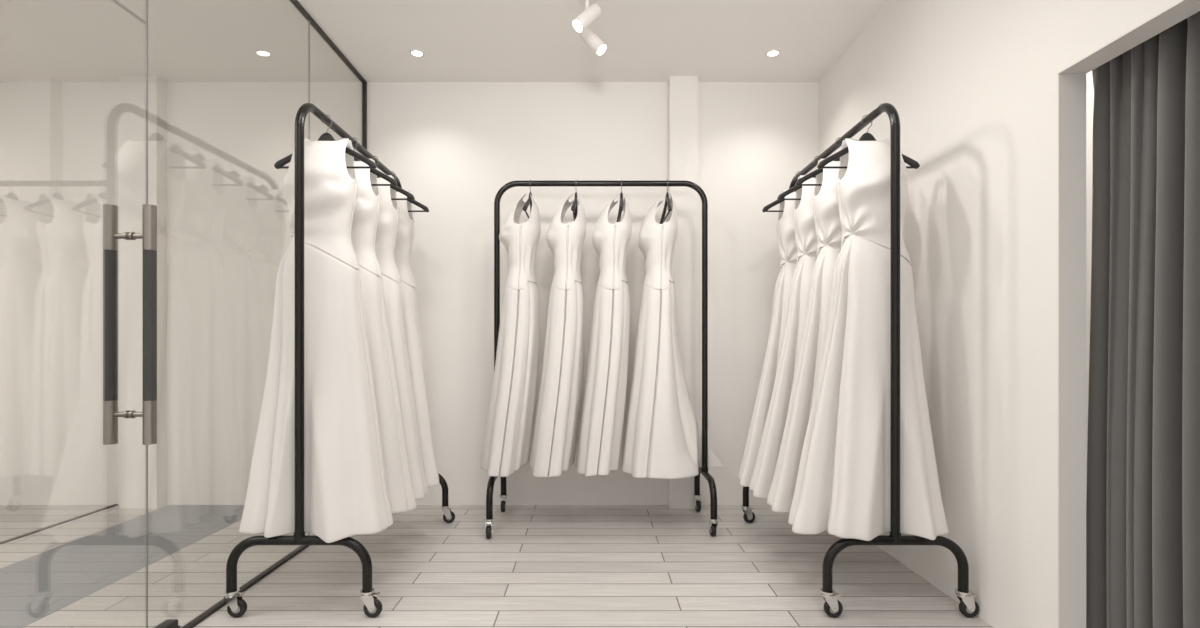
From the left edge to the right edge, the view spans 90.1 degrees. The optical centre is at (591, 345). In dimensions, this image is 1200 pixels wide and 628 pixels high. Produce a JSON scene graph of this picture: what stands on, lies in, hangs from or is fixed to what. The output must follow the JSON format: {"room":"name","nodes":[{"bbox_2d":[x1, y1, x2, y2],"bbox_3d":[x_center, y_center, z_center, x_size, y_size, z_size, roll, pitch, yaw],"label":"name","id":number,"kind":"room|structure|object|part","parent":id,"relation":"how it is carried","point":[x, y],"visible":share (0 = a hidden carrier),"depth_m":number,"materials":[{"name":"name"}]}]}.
{"room":"clothing store","nodes":[
{"label":"clothing store","id":0,"kind":"room"},
{"bbox_2d":[0,505,243,627],"bbox_3d":[-2.465,1.058,1.185,0.670,0.011,5.571,0,0,0],"label":"trim","id":1,"kind":"structure","parent":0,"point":[33,588],"depth_m":2.95,"materials":[{"name":"grey stone"}]},
{"bbox_2d":[0,82,818,504],"bbox_3d":[-1.650,-0.348,4.021,9.100,2.804,0.100,0,0,0],"label":"wall","id":2,"kind":"structure","parent":0,"point":[453,145],"depth_m":3.97,"materials":[{"name":"paint"}]},
{"bbox_2d":[0,504,117,544],"bbox_3d":[-3.152,1.056,1.185,0.025,0.016,5.571,0,0,0],"label":"trim","id":3,"kind":"structure","parent":2,"relation":"attached to","point":[113,505],"depth_m":3.52,"materials":[{"name":"brown metal"}]},
{"bbox_2d":[120,76,166,508],"bbox_3d":[-2.940,-0.348,3.930,0.240,2.804,0.101,0,0,0],"label":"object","id":4,"kind":"structure","parent":2,"relation":"attached to","point":[132,88],"depth_m":3.88,"materials":[{"name":"paint"}]},
{"bbox_2d":[181,545,309,627],"bbox_3d":[-1.505,1.047,3.001,0.026,0.014,1.941,0,0,0],"label":"trim","id":5,"kind":"structure","parent":2,"relation":"attached to","point":[220,604],"depth_m":2.62,"materials":[{"name":"brown metal"}]},
{"bbox_2d":[146,0,309,627],"bbox_3d":[-1.505,-0.341,2.606,0.056,2.790,1.160,0,0,0],"label":"window","id":6,"kind":"structure","parent":5,"relation":"on","point":[169,623],"depth_m":2.08,"materials":[{"name":"clear glass"}]},
{"bbox_2d":[103,0,156,627],"bbox_3d":[-1.505,-0.019,1.502,0.166,2.131,1.044,0,0,0],"label":"door","id":7,"kind":"structure","parent":6,"relation":"attached to","point":[111,235],"depth_m":1.94,"materials":[{"name":"clear glass"}]},
{"bbox_3d":[-1.505,-0.070,1.952,0.166,0.777,0.038,0,0,0],"label":"handle","id":8,"kind":"part","parent":7,"relation":"part of","materials":[{"name":"silver metal"}]},
{"bbox_2d":[114,0,146,22],"bbox_3d":[-1.505,-1.413,1.502,0.006,0.645,1.044,0,0,0],"label":"window","id":9,"kind":"structure","parent":6,"relation":"attached to","point":[114,0],"depth_m":1.99,"materials":[{"name":"clear glass"}]},
{"bbox_2d":[290,0,366,83],"bbox_3d":[-1.505,-1.742,1.185,0.026,0.016,5.571,0,0,0],"label":"trim","id":10,"kind":"structure","parent":2,"relation":"attached to","point":[295,3],"depth_m":3.39,"materials":[{"name":"brown metal"}]},
{"bbox_2d":[362,82,366,149],"bbox_3d":[-1.505,-0.348,3.960,0.026,2.804,0.022,0,0,0],"label":"trim","id":11,"kind":"structure","parent":2,"relation":"attached to","point":[364,85],"depth_m":3.95,"materials":[{"name":"brown metal"}]},
{"bbox_2d":[668,76,697,508],"bbox_3d":[0.595,-0.348,3.930,0.184,2.804,0.101,0,0,0],"label":"trim","id":12,"kind":"structure","parent":2,"relation":"attached to","point":[682,90],"depth_m":3.88,"materials":[{"name":"paint"}]},
{"bbox_2d":[0,0,888,81],"bbox_3d":[-1.650,-1.780,1.236,9.100,0.060,5.671,0,0,0],"label":"ceiling","id":13,"kind":"structure","parent":0,"point":[41,40],"depth_m":3.43,"materials":[{"name":"paint"}]},
{"bbox_2d":[409,49,424,56],"bbox_3d":[-1.045,-1.747,3.578,0.094,0.006,0.094,0,0,0],"label":"recessed light","id":14,"kind":"object","parent":13,"relation":"in","point":[414,52],"visible":1,"depth_m":3.58,"materials":[{"name":"white"}]},
{"bbox_2d":[572,0,600,32],"bbox_3d":[-0.024,-1.606,2.800,0.140,0.288,0.090,0,0,-9],"label":"spotlight","id":15,"kind":"object","parent":13,"relation":"hanging from","point":[591,13],"visible":1,"depth_m":2.78,"materials":[{"name":"white metal"}]},
{"bbox_3d":[-0.022,-1.647,2.800,0.090,0.206,0.090,0,0,0],"label":"stem","id":16,"kind":"part","parent":15,"relation":"part of","materials":[{"name":"white metal"}]},
{"bbox_2d":[578,0,606,55],"bbox_3d":[0.003,-1.607,3.019,0.143,0.286,0.094,0,0,0],"label":"spotlight","id":17,"kind":"object","parent":13,"relation":"hanging from","point":[588,35],"visible":0.88,"depth_m":3.00,"materials":[{"name":"white metal"}]},
{"bbox_3d":[-0.024,-1.661,3.020,0.090,0.177,0.090,0,0,0],"label":"stem","id":18,"kind":"part","parent":17,"relation":"part of","materials":[{"name":"white metal"}]},
{"bbox_2d":[765,49,780,56],"bbox_3d":[1.081,-1.747,3.578,0.094,0.006,0.094,0,0,0],"label":"recessed light","id":19,"kind":"object","parent":13,"relation":"in","point":[774,52],"visible":1,"depth_m":3.57,"materials":[{"name":"white"}]},
{"bbox_2d":[0,505,992,627],"bbox_3d":[-1.650,1.084,1.236,9.100,0.060,5.671,0,0,0],"label":"floor","id":20,"kind":"structure","parent":0,"point":[540,566],"depth_m":2.75,"materials":[{"name":"grey wood"}]},
{"bbox_2d":[223,103,454,617],"bbox_3d":[-1.123,0.034,2.949,0.613,2.039,1.292,0,0,0],"label":"rack","id":21,"kind":"object","parent":20,"relation":"on","point":[237,607],"visible":0.67,"depth_m":2.32,"materials":[{"name":"black metal"}]},
{"bbox_2d":[274,115,376,168],"bbox_3d":[-1.138,-0.874,2.562,0.430,0.236,0.031,0,0,0],"label":"clothes hanger","id":22,"kind":"object","parent":21,"relation":"hanging from","point":[326,136],"visible":0.52,"depth_m":2.56,"materials":[{"name":"black plastic"}]},
{"bbox_2d":[239,138,392,542],"bbox_3d":[-1.101,-0.070,2.452,0.562,1.631,0.348,0,0,7],"label":"dress","id":23,"kind":"object","parent":22,"relation":"hanging from","point":[346,494],"visible":0.92,"depth_m":2.39,"materials":[{"name":"white fabric"}]},
{"bbox_3d":[-1.138,-0.837,2.562,0.430,0.161,0.031,0,0,0],"label":"shoulder arm","id":24,"kind":"part","parent":22,"relation":"part of","materials":[{"name":"black plastic"}]},
{"bbox_3d":[-1.138,-0.115,2.949,0.034,1.741,1.272,0,0,0],"label":"hanging frame","id":25,"kind":"part","parent":21,"relation":"part of","materials":[{"name":"black paint"}]},
{"bbox_2d":[353,137,397,185],"bbox_3d":[-1.138,-0.874,2.839,0.430,0.236,0.031,0,0,0],"label":"clothes hanger","id":26,"kind":"object","parent":21,"relation":"hanging from","point":[392,181],"visible":0.31,"depth_m":2.83,"materials":[{"name":"black plastic"}]},
{"bbox_3d":[-1.138,-0.837,2.839,0.430,0.161,0.031,0,0,0],"label":"shoulder arm","id":27,"kind":"part","parent":26,"relation":"part of","materials":[{"name":"black wood"}]},
{"bbox_2d":[351,159,415,513],"bbox_3d":[-1.117,-0.068,2.744,0.612,1.634,0.324,0,0,0],"label":"dress","id":28,"kind":"object","parent":26,"relation":"hanging from","point":[400,491],"visible":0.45,"depth_m":2.73,"materials":[{"name":"white fabric"}]},
{"bbox_2d":[374,156,414,199],"bbox_3d":[-1.138,-0.874,3.116,0.430,0.236,0.031,0,0,0],"label":"clothes hanger","id":29,"kind":"object","parent":21,"relation":"hanging from","point":[410,196],"visible":0.22,"depth_m":3.11,"materials":[{"name":"black plastic"}]},
{"bbox_3d":[-1.138,-0.837,3.116,0.430,0.161,0.031,0,0,0],"label":"shoulder arm","id":30,"kind":"part","parent":29,"relation":"part of","materials":[{"name":"black plastic"}]},
{"bbox_2d":[375,175,427,498],"bbox_3d":[-1.111,-0.068,3.016,0.581,1.634,0.328,0,0,12],"label":"dress","id":31,"kind":"object","parent":29,"relation":"hanging from","point":[387,226],"visible":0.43,"depth_m":3.00,"materials":[{"name":"white fabric"}]},
{"bbox_2d":[392,171,428,211],"bbox_3d":[-1.138,-0.874,3.393,0.430,0.236,0.031,0,0,0],"label":"clothes hanger","id":32,"kind":"object","parent":21,"relation":"hanging from","point":[425,208],"visible":0.32,"depth_m":3.39,"materials":[{"name":"black wood"}]},
{"bbox_3d":[-1.138,-0.837,3.393,0.430,0.161,0.031,0,0,0],"label":"shoulder arm","id":33,"kind":"part","parent":32,"relation":"part of","materials":[{"name":"black wood"}]},
{"bbox_2d":[394,189,438,486],"bbox_3d":[-1.123,-0.068,3.300,0.600,1.634,0.328,0,0,0],"label":"dress","id":34,"kind":"object","parent":32,"relation":"hanging from","point":[402,252],"visible":0.35,"depth_m":3.27,"materials":[{"name":"white fabric"}]},
{"bbox_2d":[484,180,718,538],"bbox_3d":[0.053,0.034,3.553,1.292,2.039,0.613,0,0,0],"label":"rack","id":35,"kind":"object","parent":20,"relation":"on","point":[713,520],"visible":0.94,"depth_m":3.55,"materials":[{"name":"black metal"}]},
{"bbox_2d":[523,179,531,218],"bbox_3d":[-0.374,-0.874,3.568,0.031,0.236,0.430,0,0,0],"label":"clothes hanger","id":36,"kind":"object","parent":35,"relation":"hanging from","point":[529,201],"visible":0.72,"depth_m":3.47,"materials":[{"name":"black wood"}]},
{"bbox_2d":[480,194,540,476],"bbox_3d":[-0.469,-0.083,3.533,0.307,1.606,0.488,0,0,32],"label":"dress","id":37,"kind":"object","parent":36,"relation":"hanging from","point":[511,412],"visible":1,"depth_m":3.43,"materials":[{"name":"white fabric"}]},
{"bbox_3d":[-0.374,-0.837,3.568,0.031,0.161,0.430,0,0,0],"label":"shoulder arm","id":38,"kind":"part","parent":36,"relation":"part of","materials":[{"name":"black plastic"}]},
{"bbox_2d":[571,192,577,220],"bbox_3d":[-0.103,-0.874,3.568,0.031,0.236,0.430,0,0,0],"label":"clothes hanger","id":39,"kind":"object","parent":35,"relation":"hanging from","point":[574,207],"visible":0.87,"depth_m":3.50,"materials":[{"name":"black wood"}]},
{"bbox_2d":[530,194,585,476],"bbox_3d":[-0.203,-0.078,3.557,0.336,1.614,0.523,0,0,13],"label":"dress","id":40,"kind":"object","parent":39,"relation":"hanging from","point":[558,410],"visible":1,"depth_m":3.42,"materials":[{"name":"white fabric"}]},
{"bbox_2d":[617,179,622,221],"bbox_3d":[0.167,-0.874,3.568,0.031,0.236,0.430,0,0,0],"label":"clothes hanger","id":41,"kind":"object","parent":35,"relation":"hanging from","point":[620,210],"visible":0.93,"depth_m":3.53,"materials":[{"name":"black plastic"}]},
{"bbox_2d":[575,193,630,476],"bbox_3d":[0.064,-0.078,3.558,0.341,1.614,0.537,0,0,10],"label":"dress","id":42,"kind":"object","parent":41,"relation":"hanging from","point":[603,409],"visible":1,"depth_m":3.43,"materials":[{"name":"white fabric"}]},
{"bbox_3d":[0.167,-0.837,3.568,0.031,0.161,0.430,0,0,0],"label":"shoulder arm","id":43,"kind":"part","parent":41,"relation":"part of","materials":[{"name":"black plastic"}]},
{"bbox_2d":[659,179,671,223],"bbox_3d":[0.440,-0.874,3.568,0.031,0.236,0.430,0,0,0],"label":"clothes hanger","id":44,"kind":"object","parent":35,"relation":"hanging from","point":[667,200],"visible":0.93,"depth_m":3.56,"materials":[{"name":"black plastic"}]},
{"bbox_2d":[621,193,722,478],"bbox_3d":[0.481,-0.078,3.561,0.612,1.614,0.564,0,0,0],"label":"dress","id":45,"kind":"object","parent":44,"relation":"hanging from","point":[663,437],"visible":0.99,"depth_m":3.42,"materials":[{"name":"white fabric"}]},
{"bbox_2d":[741,103,978,617],"bbox_3d":[1.195,0.034,2.949,0.613,2.039,1.292,0,0,0],"label":"rack","id":46,"kind":"object","parent":20,"relation":"on","point":[833,607],"visible":0.7,"depth_m":2.32,"materials":[{"name":"black metal"}]},
{"bbox_2d":[762,171,799,211],"bbox_3d":[1.180,-0.874,3.393,0.430,0.236,0.031,0,0,0],"label":"clothes hanger","id":47,"kind":"object","parent":46,"relation":"hanging from","point":[766,208],"visible":0.33,"depth_m":3.39,"materials":[{"name":"black plastic"}]},
{"bbox_2d":[738,189,797,486],"bbox_3d":[1.092,-0.068,3.299,0.616,1.634,0.333,0,0,0],"label":"dress","id":48,"kind":"object","parent":47,"relation":"hanging from","point":[788,251],"visible":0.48,"depth_m":3.28,"materials":[{"name":"white fabric"}]},
{"bbox_3d":[1.180,-0.837,3.393,0.430,0.161,0.031,0,0,0],"label":"shoulder arm","id":49,"kind":"part","parent":47,"relation":"part of","materials":[{"name":"black wood"}]},
{"bbox_2d":[777,156,817,199],"bbox_3d":[1.180,-0.874,3.116,0.430,0.236,0.031,0,0,0],"label":"clothes hanger","id":50,"kind":"object","parent":46,"relation":"hanging from","point":[781,196],"visible":0.28,"depth_m":3.11,"materials":[{"name":"black plastic"}]},
{"bbox_2d":[749,175,817,497],"bbox_3d":[1.092,-0.068,3.019,0.614,1.634,0.321,0,0,-3],"label":"dress","id":51,"kind":"object","parent":50,"relation":"hanging from","point":[806,240],"visible":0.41,"depth_m":3.00,"materials":[{"name":"white fabric"}]},
{"bbox_3d":[1.180,-0.837,3.116,0.430,0.161,0.031,0,0,0],"label":"shoulder arm","id":52,"kind":"part","parent":50,"relation":"part of","materials":[{"name":"black plastic"}]},
{"bbox_2d":[795,137,839,185],"bbox_3d":[1.180,-0.874,2.839,0.430,0.236,0.031,0,0,0],"label":"clothes hanger","id":53,"kind":"object","parent":46,"relation":"hanging from","point":[803,179],"visible":0.35,"depth_m":2.83,"materials":[{"name":"black plastic"}]},
{"bbox_2d":[767,159,841,512],"bbox_3d":[1.095,-0.068,2.742,0.616,1.634,0.344,0,0,0],"label":"dress","id":54,"kind":"object","parent":53,"relation":"hanging from","point":[828,228],"visible":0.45,"depth_m":2.72,"materials":[{"name":"white fabric"}]},
{"bbox_3d":[1.180,-0.837,2.839,0.430,0.161,0.031,0,0,0],"label":"shoulder arm","id":55,"kind":"part","parent":53,"relation":"part of","materials":[{"name":"black wood"}]},
{"bbox_3d":[1.180,-0.115,2.949,0.034,1.741,1.272,0,0,0],"label":"hanging frame","id":56,"kind":"part","parent":46,"relation":"part of","materials":[{"name":"black paint"}]},
{"bbox_2d":[817,115,919,168],"bbox_3d":[1.180,-0.874,2.562,0.430,0.236,0.031,0,0,0],"label":"clothes hanger","id":57,"kind":"object","parent":46,"relation":"hanging from","point":[913,164],"visible":0.61,"depth_m":2.56,"materials":[{"name":"black plastic"}]},
{"bbox_2d":[788,138,948,540],"bbox_3d":[1.092,-0.073,2.448,0.610,1.626,0.355,0,0,-3],"label":"dress","id":58,"kind":"object","parent":57,"relation":"hanging from","point":[842,488],"visible":0.89,"depth_m":2.39,"materials":[{"name":"white fabric"}]},
{"bbox_3d":[1.180,-0.837,2.562,0.430,0.161,0.031,0,0,0],"label":"shoulder arm","id":59,"kind":"part","parent":57,"relation":"part of","materials":[{"name":"black plastic"}]},
{"bbox_2d":[819,0,1179,627],"bbox_3d":[1.546,-0.348,1.185,0.087,2.804,5.571,0,0,0],"label":"wall","id":60,"kind":"structure","parent":0,"point":[971,85],"depth_m":2.29,"materials":[{"name":"paint"}]},
{"bbox_2d":[1057,0,1199,627],"bbox_3d":[1.546,0.086,1.192,0.089,1.937,1.484,0,0,0],"label":"trim","id":61,"kind":"structure","parent":60,"relation":"attached to","point":[1071,80],"depth_m":1.93,"materials":[{"name":"white paint"}]},
{"bbox_2d":[1086,11,1199,627],"bbox_3d":[1.660,-0.046,1.260,0.100,2.160,1.521,0,0,0],"label":"curtain","id":62,"kind":"object","parent":60,"relation":"hanging from","point":[1143,499],"visible":0.94,"depth_m":1.79,"materials":[{"name":"grey fabric"}]},
{"bbox_2d":[1086,71,1093,498],"bbox_3d":[2.245,-0.348,2.400,1.310,2.804,0.100,0,0,0],"label":"wall","id":63,"kind":"structure","parent":0,"point":[1089,78],"depth_m":2.35,"materials":[{"name":"paint"}]}
]}

